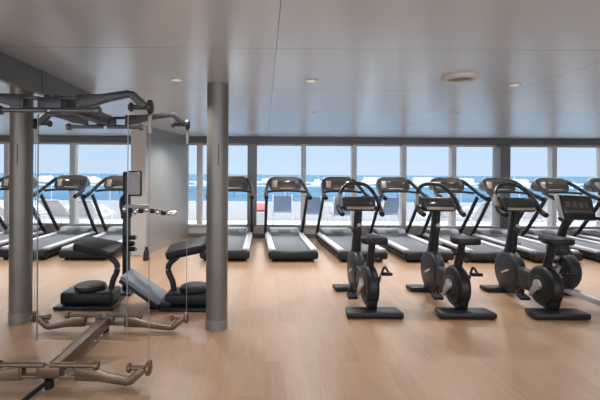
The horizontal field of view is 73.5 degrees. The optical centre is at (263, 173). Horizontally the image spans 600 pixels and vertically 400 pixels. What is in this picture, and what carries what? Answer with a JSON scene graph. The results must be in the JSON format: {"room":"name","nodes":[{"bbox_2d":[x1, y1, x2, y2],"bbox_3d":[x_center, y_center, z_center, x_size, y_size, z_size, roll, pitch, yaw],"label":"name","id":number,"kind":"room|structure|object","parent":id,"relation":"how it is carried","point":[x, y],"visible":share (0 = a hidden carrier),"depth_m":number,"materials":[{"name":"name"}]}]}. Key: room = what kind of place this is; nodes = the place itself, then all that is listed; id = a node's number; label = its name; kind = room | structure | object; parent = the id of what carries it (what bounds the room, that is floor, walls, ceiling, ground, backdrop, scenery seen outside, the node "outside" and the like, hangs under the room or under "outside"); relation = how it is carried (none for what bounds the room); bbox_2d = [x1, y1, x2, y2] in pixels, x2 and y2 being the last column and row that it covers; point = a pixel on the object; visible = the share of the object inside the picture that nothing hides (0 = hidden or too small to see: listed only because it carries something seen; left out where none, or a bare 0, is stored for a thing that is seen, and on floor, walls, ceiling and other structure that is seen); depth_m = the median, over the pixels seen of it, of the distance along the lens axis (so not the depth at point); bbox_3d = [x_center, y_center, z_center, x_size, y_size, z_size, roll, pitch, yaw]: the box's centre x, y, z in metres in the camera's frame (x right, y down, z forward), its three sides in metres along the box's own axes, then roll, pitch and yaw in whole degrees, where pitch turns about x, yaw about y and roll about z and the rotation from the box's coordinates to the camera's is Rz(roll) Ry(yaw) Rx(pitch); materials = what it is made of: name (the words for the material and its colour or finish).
{"room":"gym","nodes":[
{"label":"gym","id":0,"kind":"room"},
{"bbox_2d":[146,126,188,253],"bbox_3d":[-2.027,0.303,8.375,0.128,2.370,2.201,0,0,10],"label":"wall","id":1,"kind":"structure","parent":0,"point":[169,187],"depth_m":8.19,"materials":[{"name":"grey paint"}]},
{"bbox_2d":[131,125,146,255],"bbox_3d":[-2.282,0.301,7.280,0.280,2.370,0.050,0,0,0],"label":"trim","id":2,"kind":"structure","parent":1,"relation":"attached to","point":[138,138],"depth_m":7.25,"materials":[{"name":"grey"}]},
{"bbox_2d":[0,135,599,145],"bbox_3d":[0.905,-0.789,9.560,18.200,0.150,0.300,0,0,0],"label":"trim","id":3,"kind":"structure","parent":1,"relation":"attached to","point":[3,138],"depth_m":9.41,"materials":[{"name":"grey metal"}]},
{"bbox_2d":[0,142,599,147],"bbox_3d":[0.904,-0.695,9.560,18.200,0.045,0.050,0,0,0],"label":"trim","id":4,"kind":"structure","parent":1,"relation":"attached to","point":[0,142],"depth_m":9.54,"materials":[{"name":"grey metal"}]},
{"bbox_2d":[0,0,599,138],"bbox_3d":[0.906,-0.965,2.930,19.000,0.200,13.860,0,0,0],"label":"ceiling","id":5,"kind":"structure","parent":0,"point":[379,66],"depth_m":3.07,"materials":[{"name":"paint"}]},
{"bbox_2d":[0,52,93,107],"bbox_3d":[-1.921,-0.784,1.550,0.069,0.195,5.900,0,0,0],"label":"trim","id":6,"kind":"structure","parent":5,"relation":"attached to","point":[17,73],"depth_m":3.27,"materials":[{"name":"grey"}]},
{"bbox_2d":[170,78,182,81],"bbox_3d":[-0.809,-0.870,3.702,0.124,0.010,0.124,0,0,0],"label":"recessed light","id":7,"kind":"object","parent":5,"relation":"in","point":[171,79],"visible":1,"depth_m":3.68,"materials":[{"name":"grey"}]},
{"bbox_2d":[305,79,317,82],"bbox_3d":[0.440,-0.862,3.702,0.124,0.010,0.124,0,0,0],"label":"recessed light","id":8,"kind":"object","parent":5,"relation":"in","point":[306,80],"visible":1,"depth_m":3.69,"materials":[{"name":"grey"}]},
{"bbox_2d":[441,72,478,83],"bbox_3d":[1.728,-0.842,3.533,0.300,0.034,0.300,0,0,0],"label":"ceiling vent","id":9,"kind":"object","parent":5,"relation":"in","point":[456,78],"visible":1,"depth_m":3.48,"materials":[{"name":"grey metal"}]},
{"bbox_2d":[450,77,469,80],"bbox_3d":[1.728,-0.847,3.533,0.184,0.023,0.184,0,0,0],"label":"grille","id":10,"kind":"object","parent":9,"relation":"attached to","point":[451,78],"depth_m":3.53,"materials":[{"name":"grey metal"}]},
{"bbox_2d":[507,83,521,86],"bbox_3d":[2.395,-0.850,3.824,0.124,0.010,0.124,0,0,0],"label":"recessed light","id":11,"kind":"object","parent":5,"relation":"in","point":[513,84],"visible":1,"depth_m":3.81,"materials":[{"name":"grey"}]},
{"bbox_2d":[0,237,599,399],"bbox_3d":[0.890,1.556,2.930,18.600,0.100,13.460,0,0,0],"label":"floor","id":12,"kind":"structure","parent":0,"point":[289,334],"depth_m":3.58,"materials":[{"name":"brown wood"}]},
{"bbox_2d":[8,85,33,324],"bbox_3d":[-2.457,0.300,4.050,0.216,2.369,0.216,0,0,0],"label":"round column","id":13,"kind":"structure","parent":12,"relation":"on","point":[21,132],"depth_m":3.96,"materials":[{"name":"metal"}]},
{"bbox_2d":[0,175,48,247],"bbox_3d":[-5.273,0.739,7.968,0.942,1.458,2.336,0,0,0],"label":"treadmill","id":14,"kind":"object","parent":12,"relation":"on","point":[4,236],"visible":0.3,"depth_m":8.55,"materials":[{"name":"grey plastic"}]},
{"bbox_2d":[3,226,45,233],"bbox_3d":[-5.277,1.270,8.828,0.650,0.235,0.616,0,0,0],"label":"hood","id":15,"kind":"object","parent":14,"relation":"attached to","point":[6,231],"depth_m":8.68,"materials":[{"name":"grey plastic"}]},
{"bbox_2d":[0,175,98,259],"bbox_3d":[-4.134,0.746,7.968,0.942,1.458,2.336,0,0,0],"label":"treadmill","id":16,"kind":"object","parent":12,"relation":"on","point":[49,244],"visible":0.92,"depth_m":8.34,"materials":[{"name":"grey plastic"}]},
{"bbox_2d":[56,226,92,234],"bbox_3d":[-4.137,1.277,8.828,0.650,0.235,0.616,0,0,0],"label":"hood","id":17,"kind":"object","parent":16,"relation":"attached to","point":[65,230],"depth_m":8.64,"materials":[{"name":"grey plastic"}]},
{"bbox_2d":[53,236,124,309],"bbox_3d":[-1.973,1.107,4.580,0.659,0.758,0.440,0,0,0],"label":"bench","id":18,"kind":"object","parent":12,"relation":"on","point":[90,294],"visible":1,"depth_m":4.44,"materials":[{"name":"black leather"}]},
{"bbox_2d":[58,175,122,259],"bbox_3d":[-3.080,0.752,7.968,0.942,1.458,2.336,0,0,0],"label":"treadmill","id":19,"kind":"object","parent":12,"relation":"on","point":[112,182],"visible":0.51,"depth_m":8.35,"materials":[{"name":"grey plastic"}]},
{"bbox_2d":[106,226,121,234],"bbox_3d":[-3.083,1.284,8.828,0.650,0.235,0.616,0,0,0],"label":"hood","id":20,"kind":"object","parent":19,"relation":"attached to","point":[114,230],"depth_m":8.64,"materials":[{"name":"grey plastic"}]},
{"bbox_2d":[0,90,189,399],"bbox_3d":[-1.455,0.452,3.209,1.495,2.078,1.246,0,0,0],"label":"cable machine","id":21,"kind":"object","parent":12,"relation":"on","point":[79,112],"visible":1,"depth_m":2.82,"materials":[{"name":"dark grey painted steel"},{"name":"steel"}]},
{"bbox_2d":[143,247,148,260],"bbox_3d":[-2.027,1.370,6.900,0.120,0.235,0.120,0,0,0],"label":"bottle","id":22,"kind":"object","parent":12,"relation":"on","point":[146,251],"visible":0.91,"depth_m":6.86,"materials":[{"name":"grey plastic"}]},
{"bbox_2d":[119,171,175,295],"bbox_3d":[-1.457,0.725,5.054,0.774,1.528,0.452,0,0,0],"label":"tower","id":23,"kind":"object","parent":12,"relation":"on","point":[134,177],"visible":0.86,"depth_m":5.00,"materials":[{"name":"metal"}]},
{"bbox_2d":[119,236,205,311],"bbox_3d":[-1.027,1.108,4.550,1.102,0.768,0.440,0,0,0],"label":"bench","id":24,"kind":"object","parent":12,"relation":"on","point":[174,300],"visible":0.92,"depth_m":4.40,"materials":[{"name":"black leather"}]},
{"bbox_2d":[205,82,228,331],"bbox_3d":[-0.455,0.313,3.900,0.216,2.369,0.216,0,0,0],"label":"round column","id":25,"kind":"structure","parent":12,"relation":"on","point":[216,319],"depth_m":3.81,"materials":[{"name":"metal"}]},
{"bbox_2d":[199,176,253,260],"bbox_3d":[-0.671,0.767,7.968,0.942,1.458,2.336,0,0,0],"label":"treadmill","id":26,"kind":"object","parent":12,"relation":"on","point":[239,238],"visible":0.52,"depth_m":8.31,"materials":[{"name":"black plastic"}]},
{"bbox_2d":[228,227,248,235],"bbox_3d":[-0.675,1.298,8.828,0.650,0.235,0.616,0,0,0],"label":"hood","id":27,"kind":"object","parent":26,"relation":"attached to","point":[232,231],"depth_m":8.64,"materials":[{"name":"grey plastic"}]},
{"bbox_2d":[264,176,317,260],"bbox_3d":[0.469,0.774,7.968,0.942,1.458,2.336,0,0,-2],"label":"treadmill","id":28,"kind":"object","parent":12,"relation":"on","point":[282,242],"visible":1,"depth_m":8.21,"materials":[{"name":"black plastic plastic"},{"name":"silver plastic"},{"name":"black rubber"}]},
{"bbox_2d":[269,227,299,235],"bbox_3d":[0.436,1.305,8.827,0.669,0.235,0.636,0,0,0],"label":"hood","id":29,"kind":"object","parent":28,"relation":"attached to","point":[273,231],"depth_m":8.64,"materials":[{"name":"grey plastic"}]},
{"bbox_2d":[315,176,387,261],"bbox_3d":[1.632,0.781,7.968,0.942,1.458,2.336,0,0,-3],"label":"treadmill","id":30,"kind":"object","parent":12,"relation":"on","point":[338,240],"visible":0.87,"depth_m":8.32,"materials":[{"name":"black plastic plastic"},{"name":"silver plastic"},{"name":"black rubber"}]},
{"bbox_2d":[319,227,351,235],"bbox_3d":[1.576,1.312,8.826,0.650,0.235,0.616,0,0,-4],"label":"hood","id":31,"kind":"object","parent":30,"relation":"attached to","point":[327,231],"depth_m":8.65,"materials":[{"name":"grey plastic"}]},
{"bbox_2d":[332,182,403,318],"bbox_3d":[1.161,0.799,4.707,0.596,1.407,1.185,0,0,0],"label":"exercise bike","id":32,"kind":"object","parent":12,"relation":"on","point":[363,278],"visible":1,"depth_m":4.48,"materials":[{"name":"black plastic"}]},
{"bbox_2d":[369,177,453,261],"bbox_3d":[2.792,0.788,7.968,0.942,1.458,2.336,0,0,-2],"label":"treadmill","id":33,"kind":"object","parent":12,"relation":"on","point":[410,247],"visible":0.82,"depth_m":8.29,"materials":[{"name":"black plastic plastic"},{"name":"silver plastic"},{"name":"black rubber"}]},
{"bbox_2d":[372,228,406,236],"bbox_3d":[2.759,1.319,8.827,0.669,0.235,0.636,0,0,0],"label":"hood","id":34,"kind":"object","parent":33,"relation":"attached to","point":[386,232],"depth_m":8.65,"materials":[{"name":"grey plastic"}]},
{"bbox_2d":[406,182,496,318],"bbox_3d":[2.126,0.805,4.707,0.596,1.407,1.185,0,0,0],"label":"exercise bike","id":35,"kind":"object","parent":12,"relation":"on","point":[453,281],"visible":1,"depth_m":4.56,"materials":[{"name":"grey plastic"}]},
{"bbox_2d":[420,177,503,261],"bbox_3d":[3.931,0.795,7.968,0.942,1.458,2.336,0,0,0],"label":"treadmill","id":36,"kind":"object","parent":12,"relation":"on","point":[486,251],"visible":0.73,"depth_m":8.28,"materials":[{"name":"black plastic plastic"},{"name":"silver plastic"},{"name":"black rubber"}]},
{"bbox_2d":[425,228,460,236],"bbox_3d":[3.927,1.327,8.828,0.650,0.235,0.616,0,0,0],"label":"hood","id":37,"kind":"object","parent":36,"relation":"attached to","point":[444,232],"depth_m":8.67,"materials":[{"name":"grey plastic"}]},
{"bbox_2d":[469,177,582,262],"bbox_3d":[5.027,0.802,7.968,0.942,1.458,2.336,0,0,0],"label":"treadmill","id":38,"kind":"object","parent":12,"relation":"on","point":[535,250],"visible":0.67,"depth_m":8.33,"materials":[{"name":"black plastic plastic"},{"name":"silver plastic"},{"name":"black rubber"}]},
{"bbox_2d":[471,228,507,236],"bbox_3d":[5.024,1.333,8.828,0.650,0.235,0.616,0,0,0],"label":"hood","id":39,"kind":"object","parent":38,"relation":"attached to","point":[489,232],"depth_m":8.68,"materials":[{"name":"grey plastic"}]},
{"bbox_2d":[479,182,590,319],"bbox_3d":[3.101,0.811,4.707,0.596,1.407,1.185,0,0,0],"label":"exercise bike","id":40,"kind":"object","parent":12,"relation":"on","point":[543,283],"visible":1,"depth_m":4.60,"materials":[{"name":"grey plastic"}]},
{"bbox_2d":[520,178,599,262],"bbox_3d":[6.167,0.809,7.968,0.942,1.458,2.336,0,0,0],"label":"treadmill","id":41,"kind":"object","parent":12,"relation":"on","point":[547,186],"visible":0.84,"depth_m":8.46,"materials":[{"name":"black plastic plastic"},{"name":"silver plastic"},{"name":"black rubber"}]},
{"bbox_2d":[520,229,557,235],"bbox_3d":[6.164,1.340,8.828,0.650,0.235,0.616,0,0,0],"label":"hood","id":42,"kind":"object","parent":41,"relation":"attached to","point":[535,232],"depth_m":8.71,"materials":[{"name":"grey plastic"}]},
{"bbox_2d":[546,194,599,305],"bbox_3d":[3.725,0.879,4.360,0.574,1.278,1.720,0,0,0],"label":"bike","id":43,"kind":"object","parent":12,"relation":"on","point":[569,207],"visible":0.65,"depth_m":4.77,"materials":[{"name":"grey plastic"}]},
{"bbox_2d":[571,178,599,241],"bbox_3d":[7.329,0.816,7.968,0.942,1.458,2.336,0,0,0],"label":"treadmill","id":44,"kind":"object","parent":12,"relation":"on","point":[591,184],"visible":0.85,"depth_m":8.61,"materials":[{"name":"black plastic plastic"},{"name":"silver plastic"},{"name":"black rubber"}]},
{"bbox_2d":[571,229,599,237],"bbox_3d":[7.325,1.347,8.828,0.650,0.235,0.616,0,0,0],"label":"hood","id":45,"kind":"object","parent":44,"relation":"attached to","point":[587,232],"depth_m":8.72,"materials":[{"name":"grey plastic"}]},
{"bbox_2d":[0,225,599,235],"bbox_3d":[0.892,1.371,9.580,18.200,0.270,0.240,0,0,0],"label":"wall","id":46,"kind":"structure","parent":0,"point":[49,228],"depth_m":9.46,"materials":[{"name":"grey"}]},
{"bbox_2d":[3,142,8,222],"bbox_3d":[-6.101,0.218,9.560,0.120,1.950,0.200,0,0,0],"label":"trim","id":47,"kind":"structure","parent":46,"relation":"attached to","point":[6,144],"depth_m":9.46,"materials":[{"name":"grey metal"}]},
{"bbox_2d":[69,142,78,222],"bbox_3d":[-4.542,0.227,9.560,0.130,1.950,0.200,0,0,0],"label":"trim","id":48,"kind":"structure","parent":46,"relation":"attached to","point":[74,148],"depth_m":9.46,"materials":[{"name":"grey metal"}]},
{"bbox_2d":[196,143,202,223],"bbox_3d":[-1.532,0.246,9.560,0.130,1.950,0.200,0,0,0],"label":"trim","id":49,"kind":"structure","parent":46,"relation":"attached to","point":[199,199],"depth_m":9.46,"materials":[{"name":"grey metal"}]},
{"bbox_2d":[247,143,256,225],"bbox_3d":[-0.282,0.253,9.560,0.220,1.950,0.340,0,0,0],"label":"trim","id":50,"kind":"structure","parent":46,"relation":"attached to","point":[252,147],"depth_m":9.39,"materials":[{"name":"grey metal"}]},
{"bbox_2d":[47,232,519,237],"bbox_3d":[0.891,1.460,9.448,18.200,0.090,0.024,0,0,0],"label":"baseboard","id":51,"kind":"structure","parent":46,"relation":"attached to","point":[189,234],"depth_m":9.44,"materials":[{"name":"grey"}]},
{"bbox_2d":[0,222,599,227],"bbox_3d":[0.893,1.216,9.480,18.200,0.040,0.160,0,0,0],"label":"trim","id":52,"kind":"structure","parent":46,"relation":"attached to","point":[34,223],"depth_m":9.40,"materials":[{"name":"grey"}]},
{"bbox_2d":[300,144,305,224],"bbox_3d":[0.938,0.261,9.560,0.110,1.950,0.200,0,0,0],"label":"trim","id":53,"kind":"structure","parent":46,"relation":"attached to","point":[303,146],"depth_m":9.46,"materials":[{"name":"grey metal"}]},
{"bbox_2d":[350,144,356,224],"bbox_3d":[2.138,0.268,9.560,0.110,1.950,0.200,0,0,0],"label":"trim","id":54,"kind":"structure","parent":46,"relation":"attached to","point":[353,167],"depth_m":9.46,"materials":[{"name":"grey metal"}]},
{"bbox_2d":[399,144,406,224],"bbox_3d":[3.318,0.275,9.560,0.110,1.950,0.200,0,0,0],"label":"trim","id":55,"kind":"structure","parent":46,"relation":"attached to","point":[403,149],"depth_m":9.46,"materials":[{"name":"grey metal"}]},
{"bbox_2d":[448,145,456,224],"bbox_3d":[4.498,0.282,9.560,0.110,1.950,0.200,0,0,0],"label":"trim","id":56,"kind":"structure","parent":46,"relation":"attached to","point":[452,151],"depth_m":9.46,"materials":[{"name":"grey metal"}]},
{"bbox_2d":[492,145,510,227],"bbox_3d":[5.668,0.290,9.560,0.240,1.950,0.340,0,0,0],"label":"column","id":57,"kind":"structure","parent":46,"relation":"attached to","point":[501,157],"depth_m":9.39,"materials":[{"name":"grey metal"}]},
{"bbox_2d":[547,145,556,225],"bbox_3d":[6.878,0.297,9.560,0.110,1.950,0.200,0,0,0],"label":"trim","id":58,"kind":"structure","parent":46,"relation":"attached to","point":[552,150],"depth_m":9.48,"materials":[{"name":"grey metal"}]},
{"bbox_2d":[595,148,599,225],"bbox_3d":[8.058,0.304,9.560,0.110,1.950,0.200,0,0,0],"label":"trim","id":59,"kind":"structure","parent":46,"relation":"attached to","point":[597,222],"depth_m":9.59,"materials":[{"name":"grey metal"}]},
{"label":"outside","id":60,"kind":"structure","parent":0,"visible":0},
{"bbox_2d":[0,173,595,203],"bbox_3d":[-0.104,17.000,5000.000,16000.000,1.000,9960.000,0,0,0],"label":"sea","id":61,"kind":"structure","parent":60,"point":[314,191],"depth_m":358.37,"materials":[{"name":"liquid"}]},
{"bbox_2d":[39,176,53,180],"bbox_3d":[-392.460,8.603,720.000,23.875,11.000,10.800,0,0,0],"label":"building","id":62,"kind":"structure","parent":61,"relation":"on","point":[49,178],"depth_m":714.96,"materials":[{"name":"grey"}]},
{"bbox_2d":[91,172,103,183],"bbox_3d":[-256.992,6.268,627.000,27.759,17.325,5.940,0,0,0],"label":"boat","id":63,"kind":"object","parent":61,"relation":"on","point":[96,180],"visible":0.7,"depth_m":624.82,"materials":[{"name":"grey"}]},
{"bbox_2d":[39,180,582,185],"bbox_3d":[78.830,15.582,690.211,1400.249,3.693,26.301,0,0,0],"label":"breakwater","id":64,"kind":"object","parent":61,"relation":"on","point":[39,180],"visible":0.08,"depth_m":686.39,"materials":[{"name":"stone"}]},
{"bbox_2d":[311,179,320,184],"bbox_3d":[83.372,8.347,595.000,27.759,17.325,5.940,0,0,0],"label":"boat","id":65,"kind":"object","parent":61,"relation":"on","point":[317,181],"visible":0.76,"depth_m":592.87,"materials":[{"name":"grey"}]},
{"bbox_2d":[363,177,378,182],"bbox_3d":[194.332,11.687,720.000,30.841,12.000,10.800,0,0,0],"label":"building","id":66,"kind":"structure","parent":61,"relation":"on","point":[369,179],"depth_m":714.96,"materials":[{"name":"grey"}]},
{"bbox_2d":[413,177,431,182],"bbox_3d":[287.930,12.259,720.000,38.083,12.000,10.800,0,0,0],"label":"building","id":67,"kind":"structure","parent":61,"relation":"on","point":[416,179],"depth_m":714.96,"materials":[{"name":"grey"}]},
{"bbox_2d":[460,178,473,182],"bbox_3d":[363.526,13.221,720.000,25.428,11.000,10.800,0,0,0],"label":"building","id":68,"kind":"structure","parent":61,"relation":"on","point":[467,180],"depth_m":714.96,"materials":[{"name":"grey"}]},
{"bbox_2d":[512,179,528,182],"bbox_3d":[460.721,14.315,720.000,27.218,10.000,10.800,0,0,0],"label":"building","id":69,"kind":"structure","parent":61,"relation":"on","point":[517,180],"depth_m":714.96,"materials":[{"name":"grey"}]},
{"bbox_2d":[520,177,529,186],"bbox_3d":[393.040,11.551,600.000,23.553,14.700,5.040,0,0,0],"label":"boat","id":70,"kind":"object","parent":61,"relation":"on","point":[524,183],"visible":0.65,"depth_m":598.25,"materials":[{"name":"grey"}]},
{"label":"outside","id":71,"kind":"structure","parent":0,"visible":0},
{"bbox_2d":[33,219,594,225],"bbox_3d":[0.890,1.556,11.380,30.000,0.100,3.840,0,0,0],"label":"deck","id":72,"kind":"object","parent":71,"point":[46,220],"visible":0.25,"depth_m":12.49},
{"bbox_2d":[0,205,35,221],"bbox_3d":[-7.223,1.056,11.280,0.620,0.799,1.789,0,0,5],"label":"sun lounger","id":73,"kind":"object","parent":72,"relation":"on","point":[1,207],"visible":0.08,"depth_m":10.78,"materials":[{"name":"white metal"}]},
{"bbox_2d":[0,205,3,215],"bbox_3d":[-7.276,0.896,10.682,0.580,0.477,0.588,0,0,5],"label":"cushion","id":74,"kind":"object","parent":73,"relation":"on","point":[1,208],"depth_m":10.74,"materials":[{"name":"white fabric"}]},
{"bbox_2d":[33,204,61,222],"bbox_3d":[-6.417,1.062,11.282,0.678,0.799,1.789,0,0,2],"label":"sun lounger","id":75,"kind":"object","parent":72,"relation":"on","point":[42,212],"visible":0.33,"depth_m":11.18,"materials":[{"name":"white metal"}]},
{"bbox_2d":[34,204,45,211],"bbox_3d":[-6.378,0.964,11.542,0.776,0.215,0.697,0,0,42],"label":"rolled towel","id":76,"kind":"object","parent":75,"relation":"on","point":[40,208],"depth_m":11.26,"materials":[{"name":"white fabric"}]},
{"bbox_2d":[38,199,68,222],"bbox_3d":[-5.545,1.067,11.280,0.620,0.799,1.789,0,0,4],"label":"sun lounger","id":77,"kind":"object","parent":72,"relation":"on","point":[57,208],"visible":0.34,"depth_m":10.65,"materials":[{"name":"white fabric"}]},
{"bbox_2d":[78,200,114,222],"bbox_3d":[-4.825,1.071,11.280,0.620,0.799,1.789,0,0,-2],"label":"sun lounger","id":78,"kind":"object","parent":72,"relation":"on","point":[105,211],"visible":0.67,"depth_m":10.90,"materials":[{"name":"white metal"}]},
{"bbox_2d":[78,200,97,215],"bbox_3d":[-4.805,0.911,10.680,0.580,0.477,0.588,0,0,-2],"label":"cushion","id":79,"kind":"object","parent":78,"relation":"on","point":[81,210],"depth_m":10.66,"materials":[{"name":"white fabric"}]},
{"bbox_2d":[93,204,109,211],"bbox_3d":[-4.827,0.977,11.608,0.603,0.206,0.816,0,0,-2],"label":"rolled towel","id":80,"kind":"object","parent":78,"relation":"on","point":[103,208],"depth_m":11.50,"materials":[{"name":"white fabric"}]},
{"bbox_2d":[257,202,264,223],"bbox_3d":[-0.152,1.141,11.600,0.500,0.676,0.500,0,0,0],"label":"cushion chair","id":81,"kind":"object","parent":72,"relation":"on","point":[260,205],"visible":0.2,"depth_m":11.36,"materials":[{"name":"grey paint"}]},
{"bbox_2d":[257,202,264,210],"bbox_3d":[-0.151,0.949,11.600,0.460,0.292,0.353,0,0,0],"label":"cushion","id":82,"kind":"object","parent":81,"relation":"on","point":[260,205],"depth_m":11.44,"materials":[{"name":"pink fabric"}]},
{"bbox_2d":[272,195,292,223],"bbox_3d":[0.546,1.053,11.662,0.592,0.909,0.595,0,0,5],"label":"deck chair","id":83,"kind":"object","parent":72,"relation":"on","point":[281,204],"visible":0.92,"depth_m":11.45,"materials":[{"name":"blue"}]},
{"bbox_2d":[0,200,595,221],"bbox_3d":[0.893,1.206,13.000,30.000,0.600,0.100,0,0,0],"label":"bulwark","id":84,"kind":"object","parent":72,"relation":"on","point":[237,210],"depth_m":12.95,"materials":[{"name":"grey paint"}]},
{"bbox_2d":[0,184,582,202],"bbox_3d":[0.996,0.640,13.006,32.000,0.532,0.056,0,0,0],"label":"deck railing","id":85,"kind":"object","parent":84,"relation":"on","point":[0,184],"visible":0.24,"depth_m":12.98,"materials":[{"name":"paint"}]},
{"bbox_2d":[306,196,325,223],"bbox_3d":[1.381,1.058,11.165,0.592,0.909,0.595,0,0,20],"label":"deck chair","id":86,"kind":"object","parent":72,"relation":"on","point":[313,207],"visible":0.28,"depth_m":10.94,"materials":[{"name":"blue"}]},
{"bbox_2d":[328,197,349,223],"bbox_3d":[2.114,1.063,10.963,0.592,0.909,0.595,0,0,-5],"label":"deck chair","id":87,"kind":"object","parent":72,"relation":"on","point":[335,212],"visible":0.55,"depth_m":10.76,"materials":[{"name":"blue"}]},
{"bbox_2d":[372,197,398,224],"bbox_3d":[3.422,1.071,11.165,0.592,0.909,0.595,0,0,-20],"label":"deck chair","id":88,"kind":"object","parent":72,"relation":"on","point":[390,206],"visible":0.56,"depth_m":10.96,"materials":[{"name":"blue"}]},
{"bbox_2d":[412,202,459,224],"bbox_3d":[4.924,1.131,11.481,0.679,0.799,1.789,0,0,0],"label":"sun lounger","id":89,"kind":"object","parent":72,"relation":"on","point":[444,215],"visible":0.06,"depth_m":11.13,"materials":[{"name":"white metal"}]},
{"bbox_2d":[440,202,459,216],"bbox_3d":[4.900,0.970,10.880,0.580,0.477,0.588,0,0,0],"label":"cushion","id":90,"kind":"object","parent":89,"relation":"on","point":[443,214],"depth_m":11.00,"materials":[{"name":"white fabric"}]},
{"bbox_2d":[456,202,491,224],"bbox_3d":[5.997,1.137,11.280,0.654,0.799,1.789,0,0,2],"label":"sun lounger","id":91,"kind":"object","parent":72,"relation":"on","point":[477,211],"visible":0.51,"depth_m":10.87,"materials":[{"name":"white metal"}]},
{"bbox_2d":[462,207,477,214],"bbox_3d":[6.006,1.039,11.574,0.654,0.215,0.834,0,0,2],"label":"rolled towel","id":92,"kind":"object","parent":91,"relation":"on","point":[465,209],"depth_m":11.44,"materials":[{"name":"white fabric"}]},
{"bbox_2d":[472,202,491,218],"bbox_3d":[5.971,0.977,10.680,0.580,0.477,0.588,0,0,2],"label":"lounge chair","id":93,"kind":"object","parent":91,"relation":"on","point":[488,214],"depth_m":10.69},
{"bbox_2d":[521,202,546,225],"bbox_3d":[7.541,1.147,11.479,0.653,0.799,1.789,0,0,5],"label":"sun lounger","id":94,"kind":"object","parent":72,"relation":"on","point":[527,215],"visible":0.23,"depth_m":11.06,"materials":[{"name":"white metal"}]},
{"bbox_2d":[523,202,546,217],"bbox_3d":[7.470,0.986,10.882,0.580,0.477,0.588,0,0,5],"label":"lounge chair","id":95,"kind":"object","parent":94,"relation":"on","point":[527,214],"depth_m":10.99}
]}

